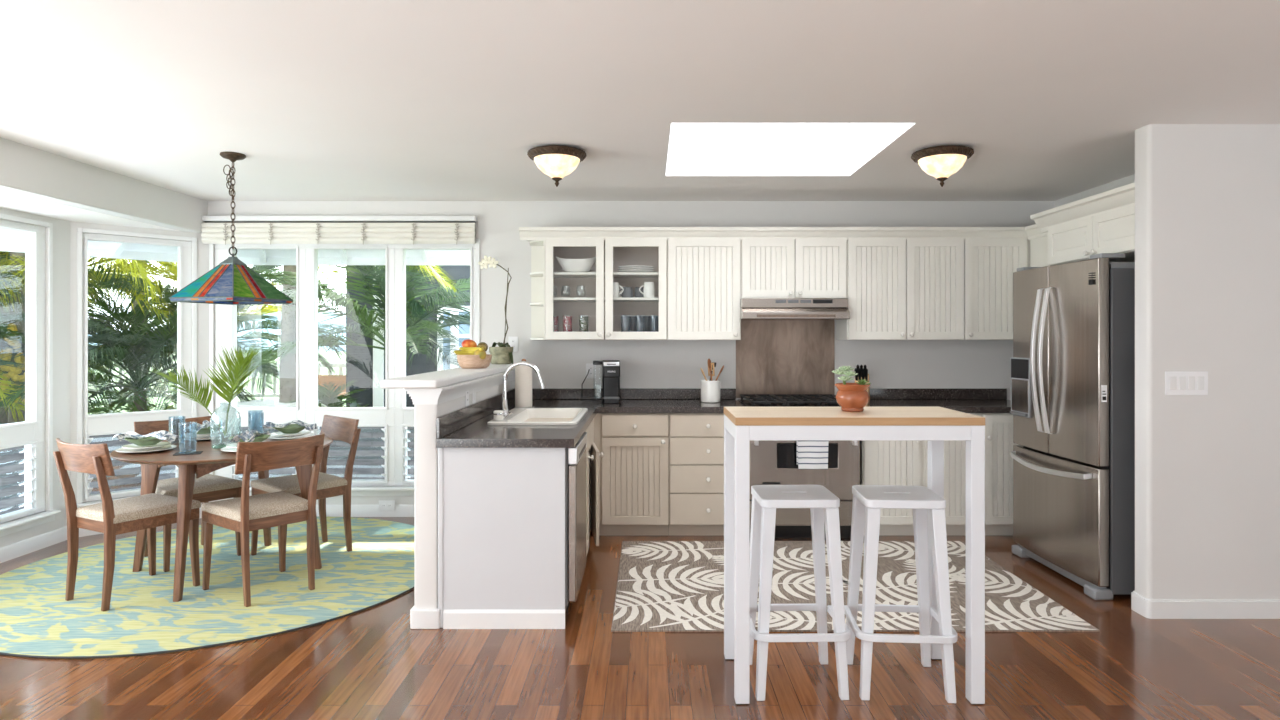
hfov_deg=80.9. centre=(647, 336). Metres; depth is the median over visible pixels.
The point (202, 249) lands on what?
wall
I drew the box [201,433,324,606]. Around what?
dining chair
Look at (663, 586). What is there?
kitchen rug
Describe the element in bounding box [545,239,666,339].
upper cabinet
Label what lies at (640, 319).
tumbler
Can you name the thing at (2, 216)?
trim
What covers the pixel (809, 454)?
dish towel
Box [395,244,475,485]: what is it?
window
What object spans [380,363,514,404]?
bar ledge
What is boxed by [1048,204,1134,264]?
upper cabinet
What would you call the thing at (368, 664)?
floor
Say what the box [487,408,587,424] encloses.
sink
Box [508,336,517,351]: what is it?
wall outlet
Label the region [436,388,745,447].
countertop
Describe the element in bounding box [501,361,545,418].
faucet
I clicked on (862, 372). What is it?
knife block
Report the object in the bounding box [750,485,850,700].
bar stool
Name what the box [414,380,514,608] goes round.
wall
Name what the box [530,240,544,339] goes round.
shelf
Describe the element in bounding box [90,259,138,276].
palm tree
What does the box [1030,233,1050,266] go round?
upper cabinet
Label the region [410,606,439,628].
baseboard
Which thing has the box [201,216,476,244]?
roller blind
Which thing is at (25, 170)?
ceiling beam
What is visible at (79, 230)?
trim
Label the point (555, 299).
shelf
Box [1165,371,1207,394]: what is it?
light switch
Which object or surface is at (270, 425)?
napkin
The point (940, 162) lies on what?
ceiling light
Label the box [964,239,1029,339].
upper cabinet
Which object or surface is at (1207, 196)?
wall
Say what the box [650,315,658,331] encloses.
tumbler
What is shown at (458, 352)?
banana
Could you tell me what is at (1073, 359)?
refrigerator
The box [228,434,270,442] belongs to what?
serving bowl
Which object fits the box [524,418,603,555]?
base cabinet
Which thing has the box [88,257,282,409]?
palm tree
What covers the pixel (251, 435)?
napkin
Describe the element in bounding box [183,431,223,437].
dinner plate
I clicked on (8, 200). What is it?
ceiling
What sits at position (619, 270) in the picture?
plate
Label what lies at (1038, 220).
trim
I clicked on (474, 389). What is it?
light switch
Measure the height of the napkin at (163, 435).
0.068 m
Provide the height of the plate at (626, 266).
0.015 m
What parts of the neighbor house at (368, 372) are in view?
corner trim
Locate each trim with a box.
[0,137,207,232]
[0,213,52,510]
[0,228,469,264]
[0,510,60,536]
[77,228,196,503]
[77,495,139,507]
[209,239,479,474]
[249,486,413,495]
[519,227,1027,239]
[1025,224,1047,239]
[1030,214,1047,232]
[1037,182,1134,227]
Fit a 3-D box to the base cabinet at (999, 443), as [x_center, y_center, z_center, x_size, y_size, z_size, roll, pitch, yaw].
[2.528,0.966,5.509,0.409,0.868,0.662,0,0,0]
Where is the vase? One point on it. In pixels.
(226, 443)
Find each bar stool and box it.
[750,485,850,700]
[844,485,957,702]
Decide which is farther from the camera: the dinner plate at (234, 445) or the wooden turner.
the wooden turner
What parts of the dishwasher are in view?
door, control panel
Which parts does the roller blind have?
lift cord, lift cord, lift cord, hanging rod, lift cord, lift cord, lift cord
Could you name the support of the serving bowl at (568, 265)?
on the upper cabinet at (604, 311)
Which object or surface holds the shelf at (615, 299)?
attached to the upper cabinet at (604, 311)
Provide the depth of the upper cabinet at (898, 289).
5.51 m
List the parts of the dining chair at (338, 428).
leg, seat, leg, backrest, leg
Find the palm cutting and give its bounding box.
[149,345,259,435]
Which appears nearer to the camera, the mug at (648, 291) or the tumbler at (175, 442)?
the tumbler at (175, 442)
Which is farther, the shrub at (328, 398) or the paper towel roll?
the shrub at (328, 398)
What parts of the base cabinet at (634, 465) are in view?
drawer, door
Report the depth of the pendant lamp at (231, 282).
4.27 m
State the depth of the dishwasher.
3.65 m
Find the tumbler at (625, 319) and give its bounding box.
[621,315,630,331]
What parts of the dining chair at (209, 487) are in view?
leg, leg, backrest, seat, leg, leg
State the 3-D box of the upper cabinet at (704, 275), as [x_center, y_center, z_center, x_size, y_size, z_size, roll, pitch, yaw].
[0.412,-0.351,5.657,0.542,0.747,0.379,0,0,0]
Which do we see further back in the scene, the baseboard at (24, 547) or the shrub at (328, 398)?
the shrub at (328, 398)
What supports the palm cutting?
in the vase
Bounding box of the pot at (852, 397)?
[834,383,870,411]
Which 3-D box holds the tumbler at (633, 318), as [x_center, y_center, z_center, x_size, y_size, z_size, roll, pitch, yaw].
[-0.112,-0.078,5.680,0.072,0.163,0.072,0,0,0]
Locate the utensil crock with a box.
[701,380,719,402]
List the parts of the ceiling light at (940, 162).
rope trim, lamp shade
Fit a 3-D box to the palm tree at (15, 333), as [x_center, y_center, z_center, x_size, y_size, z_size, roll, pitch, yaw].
[-6.881,0.278,6.525,2.646,2.944,2.737,0,0,22]
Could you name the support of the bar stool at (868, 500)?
on the floor
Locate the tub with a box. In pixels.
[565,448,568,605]
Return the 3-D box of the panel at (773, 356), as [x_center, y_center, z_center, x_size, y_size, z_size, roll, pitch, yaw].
[1.069,0.107,5.847,0.770,0.735,0.006,0,0,0]
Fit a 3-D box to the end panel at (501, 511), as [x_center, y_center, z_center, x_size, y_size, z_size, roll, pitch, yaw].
[-0.705,0.964,3.615,0.614,0.873,0.038,0,0,0]
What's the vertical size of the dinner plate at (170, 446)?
0.017 m
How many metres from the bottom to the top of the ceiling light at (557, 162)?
0.208 m
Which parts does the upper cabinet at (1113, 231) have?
door, door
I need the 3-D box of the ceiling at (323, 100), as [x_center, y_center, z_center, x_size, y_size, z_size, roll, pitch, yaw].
[0.782,-1.140,1.400,8.435,0.160,9.200,0,0,0]
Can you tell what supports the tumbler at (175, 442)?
on the dining table at (212, 458)
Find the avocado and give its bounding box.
[478,342,487,351]
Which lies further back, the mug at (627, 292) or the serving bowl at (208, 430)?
the mug at (627, 292)
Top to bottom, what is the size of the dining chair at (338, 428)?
0.855 m
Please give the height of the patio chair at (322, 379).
1.250 m
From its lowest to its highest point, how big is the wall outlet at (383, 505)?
0.075 m
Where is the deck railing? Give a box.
[107,363,345,412]
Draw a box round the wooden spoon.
[707,359,712,380]
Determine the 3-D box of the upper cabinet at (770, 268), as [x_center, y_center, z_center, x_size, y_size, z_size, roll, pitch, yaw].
[1.073,-0.503,5.657,0.777,0.443,0.379,0,0,0]
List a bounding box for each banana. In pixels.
[454,350,475,354]
[459,347,482,350]
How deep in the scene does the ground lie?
29.50 m
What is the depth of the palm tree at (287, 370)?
7.84 m
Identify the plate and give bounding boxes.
[116,444,176,452]
[122,442,170,449]
[180,434,230,440]
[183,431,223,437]
[221,447,236,452]
[226,441,265,448]
[269,433,315,439]
[271,430,310,436]
[618,265,653,267]
[618,267,653,269]
[618,270,653,271]
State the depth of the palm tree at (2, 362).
6.77 m
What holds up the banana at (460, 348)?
on the banana at (458, 352)
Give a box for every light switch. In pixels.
[472,388,475,403]
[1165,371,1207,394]
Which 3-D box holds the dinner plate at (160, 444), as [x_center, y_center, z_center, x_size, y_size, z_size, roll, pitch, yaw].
[-2.840,0.620,4.250,0.236,0.017,0.236,0,0,0]
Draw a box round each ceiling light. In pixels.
[527,145,585,186]
[911,145,973,186]
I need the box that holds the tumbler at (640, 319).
[636,315,644,331]
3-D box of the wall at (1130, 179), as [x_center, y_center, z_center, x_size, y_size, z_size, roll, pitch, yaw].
[3.230,0.170,4.850,0.120,2.460,2.000,0,0,0]
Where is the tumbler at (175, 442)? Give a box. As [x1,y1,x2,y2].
[168,416,185,444]
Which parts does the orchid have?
flower, flower, flower, pot, stem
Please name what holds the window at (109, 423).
in the wall at (202, 249)
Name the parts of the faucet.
lever, spout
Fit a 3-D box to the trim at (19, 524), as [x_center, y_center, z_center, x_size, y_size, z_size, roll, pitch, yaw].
[-4.005,1.202,3.755,0.090,0.075,2.610,0,0,0]
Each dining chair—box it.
[53,438,200,610]
[134,416,241,571]
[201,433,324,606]
[250,415,360,555]
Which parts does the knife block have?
knife handle, knife handle, knife handle, knife handle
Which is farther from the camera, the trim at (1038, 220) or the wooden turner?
the wooden turner
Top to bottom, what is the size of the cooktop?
0.012 m
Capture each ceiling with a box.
[0,0,1279,200]
[0,190,178,230]
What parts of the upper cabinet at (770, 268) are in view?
door, door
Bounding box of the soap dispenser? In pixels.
[493,410,503,420]
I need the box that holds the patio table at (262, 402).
[237,399,320,406]
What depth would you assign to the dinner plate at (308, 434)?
4.78 m
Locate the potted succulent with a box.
[832,366,870,411]
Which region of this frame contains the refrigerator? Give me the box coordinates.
[1010,253,1134,599]
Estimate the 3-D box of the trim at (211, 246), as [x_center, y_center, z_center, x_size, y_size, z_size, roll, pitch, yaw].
[-2.362,0.200,5.843,2.105,1.930,0.014,0,0,0]
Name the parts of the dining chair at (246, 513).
leg, leg, seat, backrest, leg, leg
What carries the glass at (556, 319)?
in the upper cabinet at (604, 311)
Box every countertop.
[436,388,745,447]
[865,388,1010,412]
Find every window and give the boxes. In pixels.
[0,219,44,523]
[82,233,190,501]
[214,244,305,482]
[306,244,394,485]
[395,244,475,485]
[665,123,915,175]
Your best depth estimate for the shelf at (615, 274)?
5.58 m
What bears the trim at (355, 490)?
attached to the wall at (561, 363)
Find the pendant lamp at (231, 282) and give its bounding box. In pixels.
[169,152,292,304]
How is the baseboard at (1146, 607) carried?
attached to the wall at (1207, 196)
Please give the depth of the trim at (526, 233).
5.49 m
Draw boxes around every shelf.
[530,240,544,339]
[553,272,604,277]
[553,297,604,301]
[613,272,658,277]
[613,297,658,301]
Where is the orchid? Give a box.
[478,255,512,363]
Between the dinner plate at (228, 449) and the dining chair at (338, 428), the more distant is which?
the dining chair at (338, 428)
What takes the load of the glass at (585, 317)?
in the upper cabinet at (604, 311)
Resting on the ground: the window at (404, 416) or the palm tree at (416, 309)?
the palm tree at (416, 309)
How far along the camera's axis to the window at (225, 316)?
5.86 m
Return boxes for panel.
[438,448,564,628]
[736,320,834,397]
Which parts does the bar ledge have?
cove moulding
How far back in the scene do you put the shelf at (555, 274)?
5.58 m
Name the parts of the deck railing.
rail, rail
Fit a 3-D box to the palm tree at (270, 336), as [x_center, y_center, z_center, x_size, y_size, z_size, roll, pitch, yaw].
[-5.008,0.212,8.637,2.772,3.076,2.719,0,0,-36]
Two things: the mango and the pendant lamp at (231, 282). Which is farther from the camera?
the mango
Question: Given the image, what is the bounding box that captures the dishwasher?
[565,432,586,611]
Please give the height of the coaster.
0.004 m
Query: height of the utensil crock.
0.162 m
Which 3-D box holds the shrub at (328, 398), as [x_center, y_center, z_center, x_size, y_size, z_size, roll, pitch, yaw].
[-3.303,1.097,7.836,0.795,1.305,0.812,0,0,0]
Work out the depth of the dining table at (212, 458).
4.10 m
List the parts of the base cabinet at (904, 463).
door, door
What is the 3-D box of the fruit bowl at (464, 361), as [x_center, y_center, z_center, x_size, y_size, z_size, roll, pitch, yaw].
[-1.125,0.158,4.860,0.224,0.088,0.224,0,0,0]
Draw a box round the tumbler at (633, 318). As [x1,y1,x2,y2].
[630,316,635,331]
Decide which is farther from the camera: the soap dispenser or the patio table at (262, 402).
the patio table at (262, 402)
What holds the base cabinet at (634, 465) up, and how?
on the floor
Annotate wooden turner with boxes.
[708,363,714,375]
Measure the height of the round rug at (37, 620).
0.012 m
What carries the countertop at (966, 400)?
on the base cabinet at (904, 463)
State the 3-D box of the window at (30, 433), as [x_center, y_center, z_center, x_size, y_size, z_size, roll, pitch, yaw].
[-4.065,0.215,4.385,0.096,1.900,1.270,0,0,0]
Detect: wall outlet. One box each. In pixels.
[379,501,394,509]
[465,390,468,405]
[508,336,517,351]
[586,363,595,378]
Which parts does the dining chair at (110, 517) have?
leg, backrest, leg, seat, leg, leg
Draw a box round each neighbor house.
[88,309,345,351]
[346,265,469,406]
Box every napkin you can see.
[112,430,178,443]
[182,420,224,433]
[229,430,268,441]
[262,420,318,430]
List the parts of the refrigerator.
door, handle, handle, handle, freezer drawer, door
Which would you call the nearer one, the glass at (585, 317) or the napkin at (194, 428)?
the napkin at (194, 428)
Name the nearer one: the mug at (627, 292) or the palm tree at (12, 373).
the mug at (627, 292)
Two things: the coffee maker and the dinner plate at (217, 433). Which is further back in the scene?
the coffee maker
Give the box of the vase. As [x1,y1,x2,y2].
[211,405,240,445]
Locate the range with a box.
[737,394,859,537]
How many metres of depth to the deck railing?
10.38 m
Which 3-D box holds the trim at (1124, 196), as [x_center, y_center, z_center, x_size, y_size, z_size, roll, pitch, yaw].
[2.561,-0.743,4.367,0.088,0.115,0.985,0,0,0]
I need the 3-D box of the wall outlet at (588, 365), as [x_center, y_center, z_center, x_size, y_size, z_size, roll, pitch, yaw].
[-0.444,0.265,5.846,0.075,0.118,0.008,0,0,0]
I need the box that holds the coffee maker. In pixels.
[582,360,619,402]
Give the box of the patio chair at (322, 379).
[318,375,347,396]
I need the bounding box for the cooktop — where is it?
[737,399,840,406]
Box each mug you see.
[613,282,623,296]
[619,287,632,296]
[635,287,643,296]
[639,282,654,296]
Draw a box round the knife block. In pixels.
[854,365,869,402]
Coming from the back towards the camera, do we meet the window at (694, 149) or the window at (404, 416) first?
the window at (404, 416)
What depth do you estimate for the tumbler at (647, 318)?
5.65 m
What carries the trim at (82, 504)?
attached to the wall at (202, 249)
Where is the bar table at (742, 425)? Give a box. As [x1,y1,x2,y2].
[724,407,984,704]
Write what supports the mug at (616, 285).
on the upper cabinet at (604, 311)
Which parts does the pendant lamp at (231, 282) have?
skirt panel, shade panel, skirt panel, spare chain, chain, skirt panel, skirt panel, shade panel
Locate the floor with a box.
[0,517,1279,719]
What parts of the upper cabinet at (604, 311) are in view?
door, door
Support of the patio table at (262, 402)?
on the ground
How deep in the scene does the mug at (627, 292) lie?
5.65 m
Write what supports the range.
on the floor
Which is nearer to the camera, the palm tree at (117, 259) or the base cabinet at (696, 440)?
the base cabinet at (696, 440)
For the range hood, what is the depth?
5.40 m
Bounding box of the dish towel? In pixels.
[796,441,828,468]
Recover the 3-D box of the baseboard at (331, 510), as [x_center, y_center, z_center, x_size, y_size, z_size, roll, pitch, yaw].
[-2.273,1.354,5.843,2.294,0.092,0.014,0,0,0]
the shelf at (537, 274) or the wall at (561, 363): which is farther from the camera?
the wall at (561, 363)
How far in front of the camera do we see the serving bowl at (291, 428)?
4.74 m
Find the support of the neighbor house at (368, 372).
on the ground
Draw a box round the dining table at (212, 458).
[110,433,332,601]
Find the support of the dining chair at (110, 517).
on the round rug at (37, 620)
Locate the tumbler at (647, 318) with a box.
[645,316,649,331]
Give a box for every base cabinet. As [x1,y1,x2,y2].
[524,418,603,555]
[593,413,668,534]
[669,413,723,534]
[860,413,980,534]
[981,413,1017,534]
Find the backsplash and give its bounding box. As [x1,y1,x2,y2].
[870,388,1006,398]
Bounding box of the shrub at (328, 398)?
[284,379,364,406]
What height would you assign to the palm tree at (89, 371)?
3.042 m
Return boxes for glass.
[553,316,558,331]
[563,316,571,331]
[579,316,587,331]
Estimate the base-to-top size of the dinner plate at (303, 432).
0.017 m
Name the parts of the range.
storage drawer, oven door, handle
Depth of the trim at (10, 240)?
6.65 m
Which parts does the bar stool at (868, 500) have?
leg, leg, rail, seat, leg, leg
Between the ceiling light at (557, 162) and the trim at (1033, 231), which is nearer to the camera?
the ceiling light at (557, 162)
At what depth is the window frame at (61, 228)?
5.11 m
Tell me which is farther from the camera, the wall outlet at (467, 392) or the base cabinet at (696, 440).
the base cabinet at (696, 440)
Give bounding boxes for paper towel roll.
[513,359,534,407]
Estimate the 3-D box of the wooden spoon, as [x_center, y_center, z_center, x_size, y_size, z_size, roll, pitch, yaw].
[0.476,0.316,5.599,0.058,0.311,0.042,0,0,22]
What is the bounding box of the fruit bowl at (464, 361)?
[457,354,491,368]
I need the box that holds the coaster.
[173,451,202,455]
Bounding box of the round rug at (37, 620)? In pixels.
[0,517,413,658]
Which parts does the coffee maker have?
power cord, water tank, tank lid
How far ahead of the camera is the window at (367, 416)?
5.86 m
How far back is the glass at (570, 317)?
5.57 m
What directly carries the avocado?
in the fruit bowl at (464, 361)
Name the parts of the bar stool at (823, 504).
leg, leg, rail, seat, leg, leg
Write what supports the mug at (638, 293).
on the upper cabinet at (604, 311)
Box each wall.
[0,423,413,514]
[70,221,209,505]
[208,201,1053,504]
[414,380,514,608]
[1054,174,1134,207]
[1135,124,1279,598]
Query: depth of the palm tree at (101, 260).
8.16 m
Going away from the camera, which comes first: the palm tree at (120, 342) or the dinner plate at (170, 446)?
the dinner plate at (170, 446)
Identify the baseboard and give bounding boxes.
[0,526,66,562]
[79,508,201,536]
[316,505,413,516]
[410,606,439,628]
[1131,590,1279,618]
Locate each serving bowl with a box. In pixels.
[124,437,162,445]
[187,425,223,433]
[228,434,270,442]
[273,424,304,433]
[556,256,595,271]
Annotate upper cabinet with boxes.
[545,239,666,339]
[667,239,740,339]
[741,239,846,297]
[836,239,963,339]
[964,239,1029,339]
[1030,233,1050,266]
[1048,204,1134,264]
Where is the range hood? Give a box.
[740,298,849,319]
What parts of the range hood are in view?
switch panel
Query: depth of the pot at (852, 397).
3.05 m
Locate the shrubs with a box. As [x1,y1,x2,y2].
[88,369,368,413]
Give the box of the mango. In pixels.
[462,339,476,346]
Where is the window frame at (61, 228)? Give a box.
[0,207,69,547]
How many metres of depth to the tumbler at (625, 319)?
5.54 m
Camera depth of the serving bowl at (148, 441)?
4.19 m
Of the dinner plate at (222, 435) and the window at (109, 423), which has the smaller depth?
the dinner plate at (222, 435)
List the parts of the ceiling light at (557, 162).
rope trim, lamp shade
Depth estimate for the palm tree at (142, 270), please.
7.29 m
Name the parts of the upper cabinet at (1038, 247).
door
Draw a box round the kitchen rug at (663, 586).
[611,541,1099,631]
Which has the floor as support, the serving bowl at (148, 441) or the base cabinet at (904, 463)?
the base cabinet at (904, 463)
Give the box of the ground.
[88,352,345,414]
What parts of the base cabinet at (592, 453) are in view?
door, door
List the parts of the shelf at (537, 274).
shelf, shelf, shelf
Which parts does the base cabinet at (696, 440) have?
drawer, drawer, drawer, drawer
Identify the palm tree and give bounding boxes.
[0,251,24,422]
[0,251,247,321]
[0,252,175,423]
[0,258,280,418]
[0,315,22,462]
[8,252,167,422]
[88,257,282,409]
[88,261,356,401]
[88,287,128,405]
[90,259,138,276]
[144,260,462,402]
[237,265,469,377]
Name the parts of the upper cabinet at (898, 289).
door, door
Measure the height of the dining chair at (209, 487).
0.855 m
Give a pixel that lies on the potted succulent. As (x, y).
(852, 397)
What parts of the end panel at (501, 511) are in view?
baseboard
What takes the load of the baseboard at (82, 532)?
attached to the wall at (202, 249)

